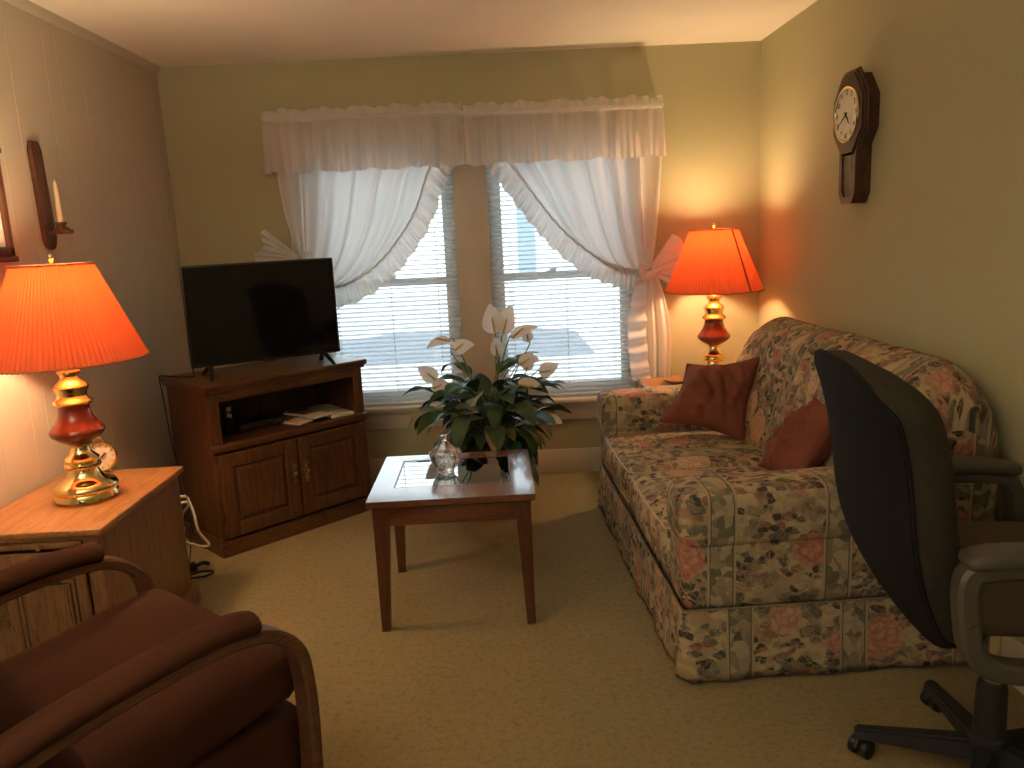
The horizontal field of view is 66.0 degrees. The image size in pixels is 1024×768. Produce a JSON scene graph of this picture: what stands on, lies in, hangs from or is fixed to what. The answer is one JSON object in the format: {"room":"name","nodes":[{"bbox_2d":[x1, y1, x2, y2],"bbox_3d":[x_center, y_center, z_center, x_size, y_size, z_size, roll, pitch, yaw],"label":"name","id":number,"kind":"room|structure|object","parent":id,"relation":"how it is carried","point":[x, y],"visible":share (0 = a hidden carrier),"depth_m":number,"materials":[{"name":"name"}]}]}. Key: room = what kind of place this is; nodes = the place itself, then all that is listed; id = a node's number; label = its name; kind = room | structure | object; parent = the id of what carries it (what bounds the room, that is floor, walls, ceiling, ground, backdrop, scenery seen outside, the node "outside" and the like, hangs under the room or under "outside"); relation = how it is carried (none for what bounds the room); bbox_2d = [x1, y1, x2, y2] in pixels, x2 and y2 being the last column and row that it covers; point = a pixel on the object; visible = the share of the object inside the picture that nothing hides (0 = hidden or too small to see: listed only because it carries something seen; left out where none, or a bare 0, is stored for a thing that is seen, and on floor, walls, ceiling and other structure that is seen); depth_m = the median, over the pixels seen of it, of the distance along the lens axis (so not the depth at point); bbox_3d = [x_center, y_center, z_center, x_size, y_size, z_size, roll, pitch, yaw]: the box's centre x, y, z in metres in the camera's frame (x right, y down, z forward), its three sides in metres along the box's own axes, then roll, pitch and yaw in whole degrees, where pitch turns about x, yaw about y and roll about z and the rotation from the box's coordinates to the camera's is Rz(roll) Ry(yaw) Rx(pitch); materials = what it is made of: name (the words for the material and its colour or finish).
{"room":"living room","nodes":[
{"label":"living room","id":0,"kind":"room"},
{"bbox_2d":[0,0,191,508],"bbox_3d":[-1.865,0.039,1.518,0.100,2.440,6.200,-3,11,-1],"label":"wall","id":1,"kind":"structure","parent":0,"point":[94,114],"depth_m":3.58,"materials":[{"name":"beige paint"}]},
{"bbox_2d":[0,148,18,262],"bbox_3d":[-1.851,-0.602,2.613,0.034,0.410,0.576,-3,11,-1],"label":"framed picture","id":2,"kind":"object","parent":1,"relation":"attached to","point":[7,250],"visible":1,"depth_m":2.87,"materials":[{"name":"brown wood"}]},
{"bbox_2d":[0,214,5,246],"bbox_3d":[-1.859,-0.602,2.613,0.008,0.310,0.512,-3,11,-1],"label":"print","id":3,"kind":"object","parent":2,"relation":"attached to","point":[2,216],"depth_m":2.87},
{"bbox_2d":[26,140,73,249],"bbox_3d":[-1.835,-0.752,3.147,0.100,0.426,0.093,-3,11,-1],"label":"candle sconce","id":4,"kind":"object","parent":1,"relation":"attached to","point":[49,233],"visible":1,"depth_m":3.14,"materials":[{"name":"brown wood"}]},
{"bbox_2d":[53,179,63,221],"bbox_3d":[-1.820,-0.730,3.156,0.023,0.177,0.023,-3,11,-1],"label":"taper candle","id":5,"kind":"object","parent":4,"relation":"on","point":[59,213],"visible":1,"depth_m":3.15,"materials":[{"name":"beige wax"}]},
{"bbox_2d":[47,229,73,234],"bbox_3d":[-1.819,-0.613,3.179,0.082,0.016,0.068,-3,13,-1],"label":"shelf","id":6,"kind":"object","parent":4,"relation":"attached to","point":[49,231],"depth_m":3.15,"materials":[{"name":"brown wood"}]},
{"bbox_2d":[3,0,160,73],"bbox_3d":[-1.859,-1.144,1.292,0.026,0.035,6.198,-3,11,-1],"label":"trim","id":7,"kind":"structure","parent":1,"relation":"attached to","point":[28,6],"depth_m":3.50,"materials":[{"name":"beige paint"}]},
{"bbox_2d":[180,495,209,547],"bbox_3d":[-1.569,0.612,3.366,0.502,0.260,0.058,-5,11,-11],"label":"cord","id":8,"kind":"object","parent":1,"relation":"attached to","point":[187,501],"visible":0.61,"depth_m":3.40,"materials":[{"name":"plastic"}]},
{"bbox_2d":[29,0,816,66],"bbox_3d":[-0.203,-1.299,1.329,3.549,0.100,6.440,-3,11,-1],"label":"ceiling","id":9,"kind":"structure","parent":0,"point":[165,33],"depth_m":3.74,"materials":[{"name":"white paint"}]},
{"bbox_2d":[157,41,760,458],"bbox_3d":[-0.229,-0.643,4.662,3.549,2.440,0.140,-3,11,-1],"label":"wall","id":10,"kind":"structure","parent":0,"point":[223,196],"depth_m":4.43,"materials":[{"name":"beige paint"}]},
{"bbox_2d":[255,147,454,307],"bbox_3d":[-0.852,-0.667,4.451,1.189,1.425,0.151,-2,11,3],"label":"curtain","id":11,"kind":"object","parent":10,"relation":"hanging from","point":[370,221],"visible":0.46,"depth_m":4.41,"materials":[{"name":"white fabric"}]},
{"bbox_2d":[331,171,463,402],"bbox_3d":[-0.735,-0.618,4.685,0.847,1.490,0.084,-3,11,-1],"label":"window","id":12,"kind":"structure","parent":10,"relation":"in","point":[450,172],"depth_m":4.68,"materials":[{"name":"white plastic"}]},
{"bbox_2d":[328,174,463,405],"bbox_3d":[-0.733,-0.606,4.608,0.835,1.486,0.044,-3,11,-1],"label":"blind","id":13,"kind":"object","parent":12,"relation":"attached to","point":[455,334],"visible":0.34,"depth_m":4.67,"materials":[{"name":"white plastic"}]},
{"bbox_2d":[290,128,652,394],"bbox_3d":[-0.218,-0.663,4.578,2.080,1.610,0.018,-3,11,-1],"label":"trim","id":14,"kind":"structure","parent":10,"relation":"attached to","point":[468,181],"depth_m":4.56,"materials":[{"name":"beige paint"}]},
{"bbox_2d":[364,394,597,413],"bbox_3d":[-0.181,0.119,4.739,2.140,0.030,0.115,-3,11,-1],"label":"trim","id":15,"kind":"structure","parent":10,"relation":"attached to","point":[592,397],"depth_m":4.69,"materials":[{"name":"beige paint"}]},
{"bbox_2d":[365,402,597,429],"bbox_3d":[-0.177,0.189,4.734,2.080,0.105,0.032,-3,11,-1],"label":"trim","id":16,"kind":"structure","parent":10,"relation":"attached to","point":[396,420],"depth_m":4.73,"materials":[{"name":"beige paint"}]},
{"bbox_2d":[369,447,601,482],"bbox_3d":[-0.173,0.495,4.801,3.349,0.150,0.014,-3,11,-1],"label":"baseboard","id":17,"kind":"structure","parent":10,"relation":"attached to","point":[573,459],"depth_m":4.80,"materials":[{"name":"beige paint"}]},
{"bbox_2d":[485,165,635,393],"bbox_3d":[0.295,-0.671,4.703,0.849,1.490,0.084,-3,11,-1],"label":"window","id":18,"kind":"structure","parent":10,"relation":"in","point":[487,171],"depth_m":4.69,"materials":[{"name":"white plastic"}]},
{"bbox_2d":[486,168,635,396],"bbox_3d":[0.297,-0.659,4.627,0.837,1.486,0.044,-3,11,-1],"label":"blind","id":19,"kind":"object","parent":18,"relation":"attached to","point":[567,324],"visible":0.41,"depth_m":4.68,"materials":[{"name":"white plastic"}]},
{"bbox_2d":[480,152,682,380],"bbox_3d":[0.421,-0.712,4.474,1.198,1.465,0.150,-4,11,-5],"label":"curtain","id":20,"kind":"object","parent":10,"relation":"hanging from","point":[600,214],"visible":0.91,"depth_m":4.45,"materials":[{"name":"white fabric"}]},
{"bbox_3d":[-0.257,-1.490,4.357,2.186,0.016,0.132,-3,11,-1],"label":"curtain rod","id":21,"kind":"object","parent":10,"relation":"attached to","visible":0},
{"bbox_2d":[261,101,464,175],"bbox_3d":[-0.814,-1.347,4.338,1.093,0.354,0.192,-3,11,-1],"label":"curtain valance","id":22,"kind":"object","parent":21,"relation":"hanging from","point":[362,137],"visible":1,"depth_m":4.29,"materials":[{"name":"white fabric"}]},
{"bbox_2d":[462,94,665,165],"bbox_3d":[0.293,-1.390,4.320,1.114,0.341,0.178,-4,11,-6],"label":"curtain valance","id":23,"kind":"object","parent":21,"relation":"hanging from","point":[631,126],"visible":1,"depth_m":4.30,"materials":[{"name":"white fabric"}]},
{"bbox_2d":[183,471,1023,767],"bbox_3d":[-0.084,1.183,1.806,3.549,0.080,6.440,-3,11,-1],"label":"floor","id":24,"kind":"structure","parent":0,"point":[461,677],"depth_m":2.66,"materials":[{"name":"beige carpet"}]},
{"bbox_2d":[0,466,200,661],"bbox_3d":[-1.548,0.703,2.895,0.474,0.590,0.732,-3,11,-1],"label":"cabinet","id":25,"kind":"object","parent":24,"relation":"on","point":[142,525],"visible":0.41,"depth_m":2.66,"materials":[{"name":"brown wood"}]},
{"bbox_2d":[0,539,83,551],"bbox_3d":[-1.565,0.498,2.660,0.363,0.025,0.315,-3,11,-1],"label":"drawer","id":26,"kind":"object","parent":25,"relation":"on","point":[14,544],"depth_m":2.53,"materials":[{"name":"wood"}]},
{"bbox_2d":[0,254,149,506],"bbox_3d":[-1.555,-0.018,2.768,0.532,0.872,0.532,-10,13,-33],"label":"table lamp","id":27,"kind":"object","parent":25,"relation":"on","point":[63,319],"visible":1,"depth_m":2.61,"materials":[{"name":"orange fabric"}]},
{"bbox_2d":[90,437,116,471],"bbox_3d":[-1.645,0.283,3.144,0.119,0.149,0.054,-11,14,-38],"label":"alarm clock","id":28,"kind":"object","parent":25,"relation":"on","point":[108,453],"visible":0.66,"depth_m":3.14,"materials":[{"name":"gold metal"}]},
{"bbox_2d":[0,543,323,767],"bbox_3d":[-1.115,0.698,1.747,0.842,0.991,1.067,6,14,38],"label":"armchair","id":29,"kind":"object","parent":24,"relation":"on","point":[156,678],"visible":1,"depth_m":1.81,"materials":[{"name":"brown leather"}]},
{"bbox_2d":[0,665,82,767],"bbox_3d":[-1.241,0.562,1.569,0.683,0.647,0.486,6,14,38],"label":"cushion","id":30,"kind":"object","parent":29,"relation":"on","point":[20,700],"depth_m":1.53,"materials":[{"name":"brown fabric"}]},
{"bbox_2d":[189,526,213,578],"bbox_3d":[-1.444,0.765,3.581,0.139,0.201,0.152,-9,12,-29],"label":"cord","id":31,"kind":"object","parent":24,"relation":"on","point":[193,566],"visible":0.76,"depth_m":3.61,"materials":[{"name":"black plastic"}]},
{"bbox_2d":[160,354,371,558],"bbox_3d":[-1.238,0.326,4.131,0.521,0.834,0.902,8,15,44],"label":"tv stand","id":32,"kind":"object","parent":24,"relation":"on","point":[252,489],"visible":0.98,"depth_m":3.94,"materials":[{"name":"brown wood"}]},
{"bbox_2d":[222,404,234,434],"bbox_3d":[-1.403,0.176,3.900,0.024,0.150,0.045,8,15,44],"label":"remote control","id":33,"kind":"object","parent":32,"relation":"on","point":[227,409],"visible":1,"depth_m":3.89,"materials":[{"name":"black plastic"}]},
{"bbox_2d":[233,413,283,431],"bbox_3d":[-1.321,0.198,4.057,0.160,0.040,0.240,8,15,44],"label":"box","id":34,"kind":"object","parent":32,"relation":"on","point":[266,419],"visible":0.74,"depth_m":4.02,"materials":[{"name":"black plastic"}]},
{"bbox_2d":[178,258,339,380],"bbox_3d":[-1.237,-0.338,3.937,0.738,0.541,0.266,-9,12,-29],"label":"television","id":35,"kind":"object","parent":32,"relation":"on","point":[235,313],"visible":1,"depth_m":3.90,"materials":[{"name":"black plastic"}]},
{"bbox_2d":[159,369,194,538],"bbox_3d":[-1.625,0.279,3.894,0.242,0.991,0.101,0,11,12],"label":"cable","id":36,"kind":"object","parent":35,"relation":"hanging from","point":[192,369],"visible":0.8,"depth_m":3.92,"materials":[{"name":"black plastic"}]},
{"bbox_2d":[210,404,366,454],"bbox_3d":[-1.249,0.219,4.116,0.466,0.040,0.870,8,15,44],"label":"shelf","id":37,"kind":"object","parent":32,"relation":"attached to","point":[238,440],"depth_m":3.99,"materials":[{"name":"brown wood"}]},
{"bbox_2d":[280,415,312,424],"bbox_3d":[-1.173,0.187,4.139,0.250,0.017,0.100,4,13,30],"label":"booklet","id":38,"kind":"object","parent":32,"relation":"on","point":[287,419],"visible":0.65,"depth_m":4.09,"materials":[{"name":"beige paper"}]},
{"bbox_2d":[280,415,297,420],"bbox_3d":[-1.206,0.178,4.157,0.150,0.003,0.084,4,13,30],"label":"print","id":39,"kind":"object","parent":38,"relation":"on","point":[286,418],"depth_m":4.13},
{"bbox_2d":[284,408,332,418],"bbox_3d":[-1.087,0.155,4.198,0.260,0.016,0.120,6,14,38],"label":"booklet","id":40,"kind":"object","parent":32,"relation":"on","point":[300,412],"visible":1,"depth_m":4.17,"materials":[{"name":"beige paper"}]},
{"bbox_2d":[288,408,316,414],"bbox_3d":[-1.118,0.146,4.221,0.156,0.004,0.101,6,14,38],"label":"print","id":41,"kind":"object","parent":40,"relation":"on","point":[300,411],"depth_m":4.20},
{"bbox_2d":[307,404,353,417],"bbox_3d":[-0.996,0.144,4.313,0.130,0.019,0.300,-11,14,-38],"label":"booklet","id":42,"kind":"object","parent":32,"relation":"on","point":[337,411],"visible":0.82,"depth_m":4.29,"materials":[{"name":"beige paper"}]},
{"bbox_2d":[310,404,342,411],"bbox_3d":[-1.025,0.131,4.346,0.109,0.003,0.180,-11,14,-38],"label":"print","id":43,"kind":"object","parent":42,"relation":"on","point":[323,407],"depth_m":4.34,"materials":[{"name":"paper"}]},
{"bbox_2d":[366,449,535,631],"bbox_3d":[-0.219,0.614,3.208,0.618,0.520,0.600,-3,11,-1],"label":"coffee table","id":44,"kind":"object","parent":24,"relation":"on","point":[490,485],"visible":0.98,"depth_m":2.94,"materials":[{"name":"brown wood"}]},
{"bbox_2d":[428,431,461,473],"bbox_3d":[-0.270,0.271,3.175,0.130,0.171,0.130,-6,11,-17],"label":"decanter","id":45,"kind":"object","parent":44,"relation":"on","point":[445,457],"visible":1,"depth_m":3.14,"materials":[{"name":"clear glass"}]},
{"bbox_2d":[428,452,460,473],"bbox_3d":[-0.268,0.315,3.183,0.124,0.080,0.124,-7,12,-23],"label":"bowl","id":46,"kind":"object","parent":45,"relation":"on","point":[444,462],"depth_m":3.14,"materials":[{"name":"clear glass"}]},
{"bbox_2d":[402,303,571,486],"bbox_3d":[-0.114,0.137,4.094,0.873,1.113,0.798,-3,11,-1],"label":"peace lily","id":47,"kind":"object","parent":24,"relation":"on","point":[501,431],"visible":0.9,"depth_m":3.99,"materials":[{"name":"green plant"}]},
{"bbox_2d":[417,366,438,382],"bbox_3d":[-0.423,-0.047,3.998,0.105,0.093,0.023,-8,12,-24],"label":"flower","id":48,"kind":"object","parent":47,"relation":"on","point":[428,374],"depth_m":4.00,"materials":[{"name":"white plant"}]},
{"bbox_2d":[426,336,450,348],"bbox_3d":[-0.371,-0.212,3.998,0.130,0.061,0.012,-5,11,-12],"label":"flower","id":49,"kind":"object","parent":47,"relation":"on","point":[440,340],"depth_m":4.00,"materials":[{"name":"white plant"}]},
{"bbox_2d":[432,379,448,391],"bbox_3d":[-0.357,0.011,3.962,0.119,0.071,0.019,3,12,27],"label":"flower","id":50,"kind":"object","parent":47,"relation":"on","point":[438,385],"depth_m":3.97,"materials":[{"name":"white plant"}]},
{"bbox_2d":[453,339,473,353],"bbox_3d":[-0.244,-0.188,3.947,0.125,0.079,0.015,3,12,28],"label":"flower","id":51,"kind":"object","parent":47,"relation":"on","point":[460,346],"depth_m":3.95,"materials":[{"name":"white plant"}]},
{"bbox_2d":[482,303,504,333],"bbox_3d":[-0.097,-0.332,4.000,0.115,0.160,0.042,-4,11,-6],"label":"flower","id":52,"kind":"object","parent":47,"relation":"on","point":[493,321],"depth_m":4.00,"materials":[{"name":"white plant"}]},
{"bbox_2d":[490,337,503,355],"bbox_3d":[-0.079,-0.192,3.999,0.075,0.103,0.033,-8,12,-25],"label":"flower","id":53,"kind":"object","parent":47,"relation":"on","point":[497,347],"depth_m":4.00,"materials":[{"name":"white plant"}]},
{"bbox_2d":[499,304,514,334],"bbox_3d":[-0.034,-0.327,4.020,0.103,0.157,0.019,0,11,13],"label":"flower","id":54,"kind":"object","parent":47,"relation":"on","point":[506,317],"depth_m":4.01,"materials":[{"name":"white plant"}]},
{"bbox_2d":[510,324,537,338],"bbox_3d":[0.062,-0.263,3.977,0.149,0.074,0.012,-1,11,11],"label":"flower","id":55,"kind":"object","parent":47,"relation":"on","point":[522,330],"depth_m":3.98,"materials":[{"name":"white plant"}]},
{"bbox_2d":[522,332,532,341],"bbox_3d":[0.079,-0.252,4.038,0.060,0.080,0.025,-6,11,-15],"label":"flower","id":56,"kind":"object","parent":47,"relation":"on","point":[528,337],"depth_m":4.04,"materials":[{"name":"white plant"}]},
{"bbox_2d":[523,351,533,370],"bbox_3d":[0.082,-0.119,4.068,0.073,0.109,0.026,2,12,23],"label":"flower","id":57,"kind":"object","parent":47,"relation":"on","point":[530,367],"depth_m":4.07,"materials":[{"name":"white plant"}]},
{"bbox_2d":[519,354,539,367],"bbox_3d":[0.083,-0.116,3.953,0.117,0.071,0.023,2,12,23],"label":"flower","id":58,"kind":"object","parent":47,"relation":"on","point":[525,360],"depth_m":3.96,"materials":[{"name":"white plant"}]},
{"bbox_2d":[517,377,545,394],"bbox_3d":[0.094,0.013,3.941,0.161,0.087,0.035,2,12,23],"label":"flower","id":59,"kind":"object","parent":47,"relation":"on","point":[532,387],"depth_m":3.94,"materials":[{"name":"white plant"}]},
{"bbox_2d":[539,362,558,376],"bbox_3d":[0.184,-0.073,4.028,0.109,0.076,0.028,1,11,19],"label":"flower","id":60,"kind":"object","parent":47,"relation":"on","point":[546,369],"depth_m":4.03,"materials":[{"name":"white plant"}]},
{"bbox_2d":[547,414,562,424],"bbox_3d":[0.214,0.183,4.029,0.099,0.048,0.036,5,13,34],"label":"flower","id":61,"kind":"object","parent":47,"relation":"on","point":[558,421],"depth_m":4.03,"materials":[{"name":"white plant"}]},
{"bbox_2d":[638,377,670,387],"bbox_3d":[1.099,0.277,4.446,0.700,0.590,0.420,-3,11,-1],"label":"end table","id":62,"kind":"object","parent":24,"relation":"on","point":[658,381],"visible":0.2,"depth_m":4.45,"materials":[{"name":"brown wood"}]},
{"bbox_2d":[662,375,683,384],"bbox_3d":[0.925,-0.017,4.375,0.180,0.030,0.180,-3,11,-1],"label":"wooden dish","id":63,"kind":"object","parent":62,"relation":"on","point":[675,379],"visible":0.61,"depth_m":4.42,"materials":[{"name":"brown wood"}]},
{"bbox_2d":[665,222,764,364],"bbox_3d":[1.114,-0.450,4.349,0.532,0.872,0.532,-10,13,-33],"label":"table lamp","id":64,"kind":"object","parent":62,"relation":"on","point":[714,263],"visible":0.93,"depth_m":4.16,"materials":[{"name":"orange fabric"}]},
{"bbox_2d":[597,317,997,683],"bbox_3d":[0.971,0.291,3.281,1.015,0.991,1.764,-3,11,-2],"label":"floral sofa","id":65,"kind":"object","parent":24,"relation":"on","point":[742,569],"visible":0.77,"depth_m":2.53,"materials":[{"name":"fabric"}]},
{"bbox_2d":[604,429,763,503],"bbox_3d":[0.829,0.365,3.629,0.749,0.225,0.642,-3,11,-2],"label":"seat cushion","id":66,"kind":"object","parent":65,"relation":"on","point":[627,452],"depth_m":3.50,"materials":[{"name":"fabric"}]},
{"bbox_2d":[630,465,767,565],"bbox_3d":[0.858,0.485,2.997,0.746,0.224,0.638,-3,11,-2],"label":"seat cushion","id":67,"kind":"object","parent":65,"relation":"on","point":[647,488],"depth_m":3.01,"materials":[{"name":"fabric"}]},
{"bbox_2d":[659,356,759,440],"bbox_3d":[0.940,0.063,3.714,0.441,0.384,0.251,3,12,28],"label":"throw pillow","id":68,"kind":"object","parent":65,"relation":"on","point":[713,397],"visible":1,"depth_m":3.64,"materials":[{"name":"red fabric"}]},
{"bbox_2d":[758,396,831,468],"bbox_3d":[1.072,0.200,2.949,0.235,0.358,0.476,-3,11,-1],"label":"throw pillow","id":69,"kind":"object","parent":65,"relation":"on","point":[804,438],"visible":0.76,"depth_m":2.82,"materials":[{"name":"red fabric"}]},
{"bbox_2d":[814,349,1023,767],"bbox_3d":[1.153,0.472,1.957,0.765,1.138,0.706,-1,11,7],"label":"office chair","id":70,"kind":"object","parent":24,"relation":"on","point":[959,584],"visible":1,"depth_m":1.73,"materials":[{"name":"black plastic"}]},
{"bbox_2d":[757,0,1023,644],"bbox_3d":[1.579,-0.139,1.580,0.100,2.440,6.200,-3,11,-1],"label":"wall","id":71,"kind":"structure","parent":0,"point":[932,261],"depth_m":2.90,"materials":[{"name":"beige paint"}]},
{"bbox_2d":[833,66,879,203],"bbox_3d":[1.412,-1.019,3.256,0.082,0.533,0.292,-3,11,-1],"label":"wall clock","id":72,"kind":"object","parent":71,"relation":"attached to","point":[857,101],"visible":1,"depth_m":3.21,"materials":[{"name":"brown wood"}]},
{"bbox_2d":[983,636,1023,694],"bbox_3d":[1.576,0.989,1.787,0.014,0.150,6.186,-3,11,-1],"label":"baseboard","id":73,"kind":"structure","parent":71,"relation":"attached to","point":[1011,647],"depth_m":2.44,"materials":[{"name":"beige paint"}]},
{"label":"outside","id":74,"kind":"structure","parent":0,"visible":0},
{"bbox_2d":[337,293,448,338],"bbox_3d":[-2.518,-1.927,35.139,80.000,0.100,59.400,-3,11,-1],"label":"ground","id":75,"kind":"structure","parent":74,"point":[440,297],"depth_m":48.21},
{"bbox_2d":[339,328,593,389],"bbox_3d":[-1.171,0.339,15.342,5.250,2.780,3.200,-3,11,-1],"label":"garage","id":76,"kind":"structure","parent":75,"relation":"on","point":[558,331],"depth_m":13.96,"materials":[{"name":"white"}]},
{"bbox_2d":[500,183,620,378],"bbox_3d":[5.636,-7.224,25.903,12.700,13.000,8.800,-3,11,-1],"label":"neighbouring house","id":77,"kind":"structure","parent":75,"relation":"on","point":[501,189],"depth_m":22.62,"materials":[{"name":"white"}]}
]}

